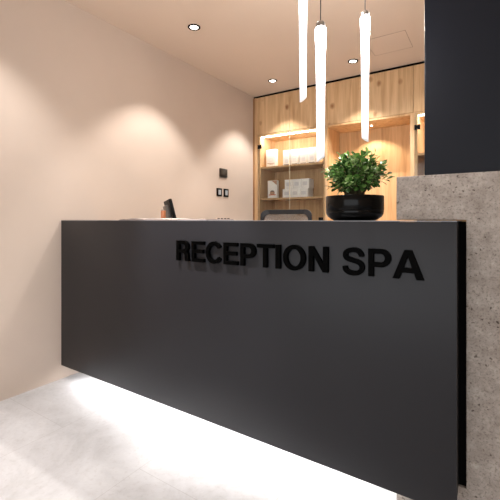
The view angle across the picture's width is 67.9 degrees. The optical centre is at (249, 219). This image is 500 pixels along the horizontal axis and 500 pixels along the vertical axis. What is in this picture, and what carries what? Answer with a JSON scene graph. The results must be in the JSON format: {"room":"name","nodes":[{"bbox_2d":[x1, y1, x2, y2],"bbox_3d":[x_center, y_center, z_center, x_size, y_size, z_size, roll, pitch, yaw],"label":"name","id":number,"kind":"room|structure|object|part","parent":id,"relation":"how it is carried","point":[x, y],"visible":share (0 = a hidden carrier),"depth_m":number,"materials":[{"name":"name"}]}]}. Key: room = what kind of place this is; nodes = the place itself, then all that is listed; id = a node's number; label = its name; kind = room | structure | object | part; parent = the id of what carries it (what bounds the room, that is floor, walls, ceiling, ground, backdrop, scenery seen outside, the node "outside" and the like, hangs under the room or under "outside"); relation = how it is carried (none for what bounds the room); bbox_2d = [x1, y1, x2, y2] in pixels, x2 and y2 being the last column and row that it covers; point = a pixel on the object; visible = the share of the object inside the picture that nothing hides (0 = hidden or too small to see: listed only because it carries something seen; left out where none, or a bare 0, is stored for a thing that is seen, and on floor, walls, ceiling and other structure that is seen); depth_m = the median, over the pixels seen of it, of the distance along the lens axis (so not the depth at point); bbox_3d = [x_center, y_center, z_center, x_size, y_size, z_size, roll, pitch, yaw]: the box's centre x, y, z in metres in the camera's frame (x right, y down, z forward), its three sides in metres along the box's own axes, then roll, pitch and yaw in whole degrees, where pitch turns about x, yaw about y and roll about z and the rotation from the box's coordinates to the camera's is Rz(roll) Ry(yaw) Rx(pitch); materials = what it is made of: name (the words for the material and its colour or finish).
{"room":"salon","nodes":[
{"label":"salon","id":0,"kind":"room"},
{"bbox_2d":[0,0,253,400],"bbox_3d":[-1.790,-0.212,1.942,0.120,2.635,7.700,0,0,33],"label":"wall","id":1,"kind":"structure","parent":0,"point":[98,121],"depth_m":2.69,"materials":[{"name":"beige paint"}]},
{"bbox_2d":[217,188,221,195],"bbox_3d":[-0.334,-0.297,4.054,0.013,0.088,0.088,0,0,33],"label":"light switch","id":2,"kind":"object","parent":1,"relation":"attached to","point":[219,190],"visible":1,"depth_m":4.04,"materials":[{"name":"plastic"}]},
{"bbox_2d":[219,168,226,177],"bbox_3d":[-0.293,-0.511,4.114,0.016,0.101,0.132,0,0,33],"label":"thermostat","id":3,"kind":"object","parent":1,"relation":"attached to","point":[222,172],"visible":1,"depth_m":4.09,"materials":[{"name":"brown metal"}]},
{"bbox_2d":[224,189,228,196],"bbox_3d":[-0.267,-0.297,4.158,0.013,0.090,0.084,0,0,33],"label":"light switch","id":4,"kind":"object","parent":1,"relation":"attached to","point":[226,191],"visible":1,"depth_m":4.15,"materials":[{"name":"plastic"}]},
{"bbox_2d":[253,99,254,219],"bbox_3d":[0.156,-0.201,4.795,0.026,2.612,0.394,0,0,33],"label":"trim","id":5,"kind":"structure","parent":1,"relation":"attached to","point":[253,99],"depth_m":4.63,"materials":[{"name":"brown wood"}]},
{"bbox_2d":[255,98,255,219],"bbox_3d":[0.174,-0.201,4.783,0.017,2.612,0.396,0,0,33],"label":"trim","id":6,"kind":"structure","parent":1,"relation":"attached to","point":[255,98],"depth_m":4.62,"materials":[{"name":"brown wood"}]},
{"bbox_2d":[256,84,326,134],"bbox_3d":[0.584,-1.278,4.549,0.922,0.459,0.440,0,0,33],"label":"upper cabinet","id":7,"kind":"object","parent":1,"relation":"attached to","point":[281,112],"visible":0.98,"depth_m":4.39,"materials":[{"name":"brown wood"}]},
{"bbox_3d":[0.275,-1.276,4.500,0.457,0.457,0.020,0,0,33],"label":"door","id":8,"kind":"part","parent":7,"relation":"part of","materials":[{"name":"brown wood"}]},
{"bbox_3d":[0.662,-1.276,4.247,0.461,0.457,0.020,0,0,33],"label":"door","id":9,"kind":"part","parent":7,"relation":"part of","materials":[{"name":"brown wood"}]},
{"bbox_2d":[254,61,423,98],"bbox_3d":[1.761,-1.518,3.801,3.800,0.023,0.448,0,0,33],"label":"trim","id":10,"kind":"structure","parent":1,"relation":"attached to","point":[422,62],"depth_m":4.00,"materials":[{"name":"black metal"}]},
{"bbox_2d":[0,372,396,499],"bbox_3d":[0.346,1.145,0.550,5.220,0.080,7.700,0,0,33],"label":"floor","id":11,"kind":"structure","parent":0,"point":[78,436],"depth_m":1.73,"materials":[{"name":"tile"}]},
{"bbox_2d":[61,220,465,499],"bbox_3d":[-0.090,0.555,2.220,2.420,1.100,0.779,0,0,33],"label":"reception desk","id":12,"kind":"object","parent":11,"relation":"on","point":[338,345],"depth_m":1.60,"materials":[{"name":"metal"}]},
{"bbox_2d":[120,218,189,219],"bbox_3d":[-0.538,-0.001,2.242,0.418,0.012,0.276,0,0,31],"label":"open magazine","id":13,"kind":"object","parent":12,"relation":"on","point":[130,218],"visible":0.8,"depth_m":2.14,"materials":[{"name":"paper"}]},
{"bbox_2d":[161,210,165,217],"bbox_3d":[-0.562,-0.029,2.402,0.022,0.068,0.040,0,0,3],"label":"card holder","id":14,"kind":"object","parent":13,"relation":"on","point":[163,213],"visible":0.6,"depth_m":2.38,"materials":[{"name":"orange plastic"}]},
{"bbox_2d":[163,199,175,217],"bbox_3d":[-0.570,0.120,2.773,0.200,0.530,0.400,0,0,-18],"label":"monitor","id":15,"kind":"object","parent":12,"relation":"on","point":[168,206],"visible":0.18,"depth_m":2.63,"materials":[{"name":"black plastic"}]},
{"bbox_2d":[178,219,232,219],"bbox_3d":[-0.245,0.001,2.069,0.210,0.007,0.240,0,0,35],"label":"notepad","id":16,"kind":"object","parent":12,"relation":"on","point":[178,219],"visible":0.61,"depth_m":1.99,"materials":[{"name":"paper"}]},
{"bbox_2d":[61,220,460,221],"bbox_3d":[-0.221,0.006,2.038,2.398,0.003,0.297,0,0,33],"label":"countertop","id":17,"kind":"structure","parent":12,"relation":"on","point":[61,220],"depth_m":1.73,"materials":[{"name":"metal"}]},
{"bbox_3d":[-0.245,0.494,2.222,2.157,0.970,0.015,0,0,33],"label":"panel","id":18,"kind":"part","parent":12,"relation":"part of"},
{"bbox_2d":[321,147,394,220],"bbox_3d":[0.470,-0.153,1.628,0.301,0.316,0.286,0,0,33],"label":"potted plant","id":19,"kind":"object","parent":12,"relation":"on","point":[358,177],"visible":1,"depth_m":1.55,"materials":[{"name":"green plant"}]},
{"bbox_3d":[0.459,-0.049,1.631,0.247,0.106,0.247,0,0,33],"label":"pot","id":20,"kind":"part","parent":19,"relation":"part of","materials":[{"name":"black ceramic"}]},
{"bbox_3d":[0.729,0.484,1.320,0.019,0.951,0.088,0,0,33],"label":"panel","id":21,"kind":"part","parent":12,"relation":"part of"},
{"bbox_2d":[260,209,311,219],"bbox_3d":[0.228,0.511,2.936,0.650,1.188,0.606,0,0,21],"label":"office chair","id":22,"kind":"object","parent":11,"relation":"on","point":[299,214],"visible":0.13,"depth_m":3.16,"materials":[{"name":"grey plastic"}]},
{"bbox_3d":[0.309,0.206,3.147,0.395,0.518,0.073,0,0,21],"label":"backrest","id":23,"kind":"part","parent":22,"relation":"part of","materials":[{"name":"beige fabric"}]},
{"bbox_2d":[256,125,326,219],"bbox_3d":[0.567,0.030,4.522,0.924,2.150,0.404,0,0,33],"label":"display cabinet","id":24,"kind":"object","parent":11,"relation":"on","point":[306,137],"visible":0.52,"depth_m":4.62,"materials":[{"name":"brown wood"}]},
{"bbox_3d":[0.206,0.030,4.765,0.055,2.150,0.390,0,0,33],"label":"panel","id":25,"kind":"part","parent":24,"relation":"part of","materials":[{"name":"brown wood"}]},
{"bbox_2d":[266,149,277,166],"bbox_3d":[0.275,-0.757,4.624,0.136,0.220,0.061,0,0,33],"label":"product box","id":26,"kind":"object","parent":24,"relation":"on","point":[271,155],"visible":0.84,"depth_m":4.59,"materials":[{"name":"white cardboard"}]},
{"bbox_2d":[268,180,278,197],"bbox_3d":[0.289,-0.371,4.609,0.132,0.220,0.051,0,0,33],"label":"product box","id":27,"kind":"object","parent":24,"relation":"on","point":[273,186],"visible":0.84,"depth_m":4.58,"materials":[{"name":"white cardboard"}]},
{"bbox_2d":[283,150,290,164],"bbox_3d":[0.468,-0.742,4.523,0.095,0.190,0.101,0,0,33],"label":"product box","id":28,"kind":"object","parent":24,"relation":"on","point":[285,152],"visible":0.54,"depth_m":4.48,"materials":[{"name":"white cardboard"}]},
{"bbox_2d":[283,189,290,197],"bbox_3d":[0.485,-0.314,4.547,0.108,0.106,0.161,0,0,33],"label":"product box","id":29,"kind":"object","parent":24,"relation":"on","point":[285,191],"visible":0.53,"depth_m":4.48,"materials":[{"name":"white cardboard"}]},
{"bbox_2d":[285,179,292,188],"bbox_3d":[0.503,-0.424,4.526,0.104,0.112,0.141,0,0,33],"label":"product box","id":30,"kind":"object","parent":29,"relation":"on","point":[291,180],"visible":0.61,"depth_m":4.47,"materials":[{"name":"white cardboard"}]},
{"bbox_3d":[0.574,-1.034,4.521,0.826,0.022,0.374,0,0,33],"label":"panel","id":31,"kind":"part","parent":24,"relation":"part of","materials":[{"name":"brown wood"}]},
{"bbox_2d":[261,196,322,200],"bbox_3d":[0.579,-0.251,4.528,0.826,0.021,0.356,0,0,33],"label":"shelf","id":32,"kind":"object","parent":24,"relation":"attached to","point":[263,198],"depth_m":4.47,"materials":[{"name":"brown wood"}]},
{"bbox_2d":[261,162,322,171],"bbox_3d":[0.579,-0.636,4.528,0.826,0.022,0.356,0,0,33],"label":"shelf","id":33,"kind":"object","parent":24,"relation":"attached to","point":[316,166],"depth_m":4.56,"materials":[{"name":"brown wood"}]},
{"bbox_2d":[291,188,298,196],"bbox_3d":[0.578,-0.314,4.487,0.106,0.106,0.161,0,0,33],"label":"product box","id":34,"kind":"object","parent":24,"relation":"on","point":[294,192],"visible":0.46,"depth_m":4.42,"materials":[{"name":"white cardboard"}]},
{"bbox_2d":[293,179,300,188],"bbox_3d":[0.592,-0.424,4.468,0.102,0.112,0.141,0,0,33],"label":"product box","id":35,"kind":"object","parent":34,"relation":"on","point":[296,182],"visible":0.64,"depth_m":4.41,"materials":[{"name":"white cardboard"}]},
{"bbox_2d":[291,149,299,164],"bbox_3d":[0.557,-0.742,4.465,0.094,0.190,0.101,0,0,33],"label":"product box","id":36,"kind":"object","parent":24,"relation":"on","point":[295,153],"visible":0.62,"depth_m":4.42,"materials":[{"name":"white cardboard"}]},
{"bbox_3d":[0.679,0.030,4.683,0.826,2.150,0.012,0,0,33],"label":"panel","id":37,"kind":"part","parent":24,"relation":"part of","materials":[{"name":"brown wood"}]},
{"bbox_2d":[300,148,307,163],"bbox_3d":[0.651,-0.742,4.403,0.093,0.190,0.101,0,0,33],"label":"product box","id":38,"kind":"object","parent":24,"relation":"on","point":[303,151],"visible":0.6,"depth_m":4.36,"materials":[{"name":"white cardboard"}]},
{"bbox_2d":[299,188,312,196],"bbox_3d":[0.671,-0.314,4.426,0.108,0.106,0.161,0,0,33],"label":"product box","id":39,"kind":"object","parent":24,"relation":"on","point":[303,192],"visible":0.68,"depth_m":4.37,"materials":[{"name":"white cardboard"}]},
{"bbox_2d":[301,178,313,188],"bbox_3d":[0.682,-0.424,4.410,0.104,0.112,0.141,0,0,33],"label":"product box","id":40,"kind":"object","parent":39,"relation":"on","point":[307,182],"visible":0.88,"depth_m":4.36,"materials":[{"name":"white cardboard"}]},
{"bbox_2d":[308,147,318,162],"bbox_3d":[0.742,-0.742,4.344,0.100,0.190,0.101,0,0,33],"label":"product box","id":41,"kind":"object","parent":24,"relation":"on","point":[312,151],"visible":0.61,"depth_m":4.30,"materials":[{"name":"white cardboard"}]},
{"bbox_3d":[0.940,0.030,4.287,0.042,2.150,0.390,0,0,33],"label":"panel","id":42,"kind":"part","parent":24,"relation":"part of","materials":[{"name":"brown wood"}]},
{"bbox_2d":[327,113,410,220],"bbox_3d":[1.323,0.030,4.038,0.871,2.150,0.390,0,0,33],"label":"shelving niche","id":43,"kind":"object","parent":11,"relation":"on","point":[390,136],"visible":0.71,"depth_m":4.12,"materials":[{"name":"brown wood"}]},
{"bbox_3d":[0.963,0.030,4.272,0.012,2.150,0.390,0,0,33],"label":"panel","id":44,"kind":"part","parent":43,"relation":"part of","materials":[{"name":"brown wood"}]},
{"bbox_3d":[1.321,-1.034,4.033,0.848,0.022,0.374,0,0,33],"label":"panel","id":45,"kind":"part","parent":43,"relation":"part of","materials":[{"name":"brown wood"}]},
{"bbox_2d":[327,66,412,124],"bbox_3d":[1.344,-1.278,4.054,0.887,0.459,0.440,0,0,33],"label":"upper cabinet","id":46,"kind":"object","parent":43,"relation":"on","point":[390,92],"visible":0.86,"depth_m":3.83,"materials":[{"name":"brown wood"}]},
{"bbox_3d":[1.684,0.030,3.803,0.010,2.150,0.390,0,0,33],"label":"panel","id":47,"kind":"part","parent":43,"relation":"part of","materials":[{"name":"brown wood"}]},
{"bbox_2d":[411,111,465,221],"bbox_3d":[2.087,0.030,3.532,0.960,2.150,0.404,0,0,33],"label":"display cabinet","id":48,"kind":"object","parent":11,"relation":"on","point":[417,118],"visible":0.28,"depth_m":3.63,"materials":[{"name":"brown wood"}]},
{"bbox_3d":[1.711,0.030,3.784,0.055,2.150,0.390,0,0,33],"label":"panel","id":49,"kind":"part","parent":48,"relation":"part of","materials":[{"name":"brown wood"}]},
{"bbox_2d":[413,63,423,111],"bbox_3d":[2.111,-1.278,3.554,0.941,0.459,0.440,0,0,33],"label":"upper cabinet","id":50,"kind":"object","parent":48,"relation":"on","point":[418,70],"visible":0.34,"depth_m":3.60,"materials":[{"name":"brown wood"}]},
{"bbox_3d":[2.094,-1.034,3.530,0.862,0.022,0.374,0,0,33],"label":"panel","id":51,"kind":"part","parent":48,"relation":"part of","materials":[{"name":"brown wood"}]},
{"bbox_2d":[418,153,423,159],"bbox_3d":[2.098,-0.636,3.538,0.862,0.022,0.356,0,0,33],"label":"shelf","id":52,"kind":"object","parent":48,"relation":"attached to","point":[420,155],"depth_m":3.66,"materials":[{"name":"brown wood"}]},
{"bbox_3d":[2.199,0.030,3.692,0.862,2.150,0.012,0,0,33],"label":"panel","id":53,"kind":"part","parent":48,"relation":"part of","materials":[{"name":"grey wood"}]},
{"bbox_2d":[65,0,423,96],"bbox_3d":[0.346,-1.570,0.550,5.220,0.080,7.700,0,0,33],"label":"ceiling","id":54,"kind":"structure","parent":0,"point":[244,45],"depth_m":3.05,"materials":[{"name":"paint"}]},
{"bbox_2d":[188,24,199,30],"bbox_3d":[-0.445,-1.526,2.951,0.100,0.008,0.100,0,0,33],"label":"recessed light","id":55,"kind":"object","parent":54,"relation":"in","point":[194,27],"visible":1,"depth_m":2.95,"materials":[{"name":"white"}]},
{"bbox_2d":[299,0,306,101],"bbox_3d":[0.236,-1.026,1.650,0.090,1.008,0.090,0,0,13],"label":"pendant lamp","id":56,"kind":"object","parent":54,"relation":"hanging from","point":[302,3],"visible":1,"depth_m":1.64,"materials":[{"name":"white"}]},
{"bbox_2d":[315,0,325,161],"bbox_3d":[0.266,-0.874,1.400,0.090,1.313,0.090,0,0,18],"label":"pendant lamp","id":57,"kind":"object","parent":54,"relation":"hanging from","point":[320,31],"visible":1,"depth_m":1.39,"materials":[{"name":"white"}]},
{"bbox_2d":[348,59,357,63],"bbox_3d":[0.996,-1.526,3.585,0.100,0.008,0.100,0,0,33],"label":"recessed light","id":58,"kind":"object","parent":54,"relation":"in","point":[351,61],"visible":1,"depth_m":3.58,"materials":[{"name":"white"}]},
{"bbox_2d":[360,0,369,141],"bbox_3d":[0.512,-0.938,1.650,0.090,1.185,0.090,0,0,4],"label":"pendant lamp","id":59,"kind":"object","parent":54,"relation":"hanging from","point":[365,18],"visible":1,"depth_m":1.64,"materials":[{"name":"white"}]},
{"bbox_2d":[369,30,412,55],"bbox_3d":[1.212,-1.529,3.233,0.330,0.002,0.350,0,0,33],"label":"ceiling hatch","id":60,"kind":"object","parent":54,"relation":"attached to","point":[400,40],"visible":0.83,"depth_m":3.23,"materials":[{"name":"paint"}]},
{"bbox_2d":[396,171,499,499],"bbox_3d":[1.802,0.469,0.782,2.794,1.272,0.202,0,0,33],"label":"stone wall","id":61,"kind":"structure","parent":0,"point":[474,198],"depth_m":1.31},
{"bbox_2d":[424,0,499,174],"bbox_3d":[1.838,-0.849,0.748,2.697,1.363,0.140,0,0,33],"label":"wall","id":62,"kind":"structure","parent":0,"point":[462,37],"depth_m":1.36,"materials":[{"name":"black paint"}]}
]}

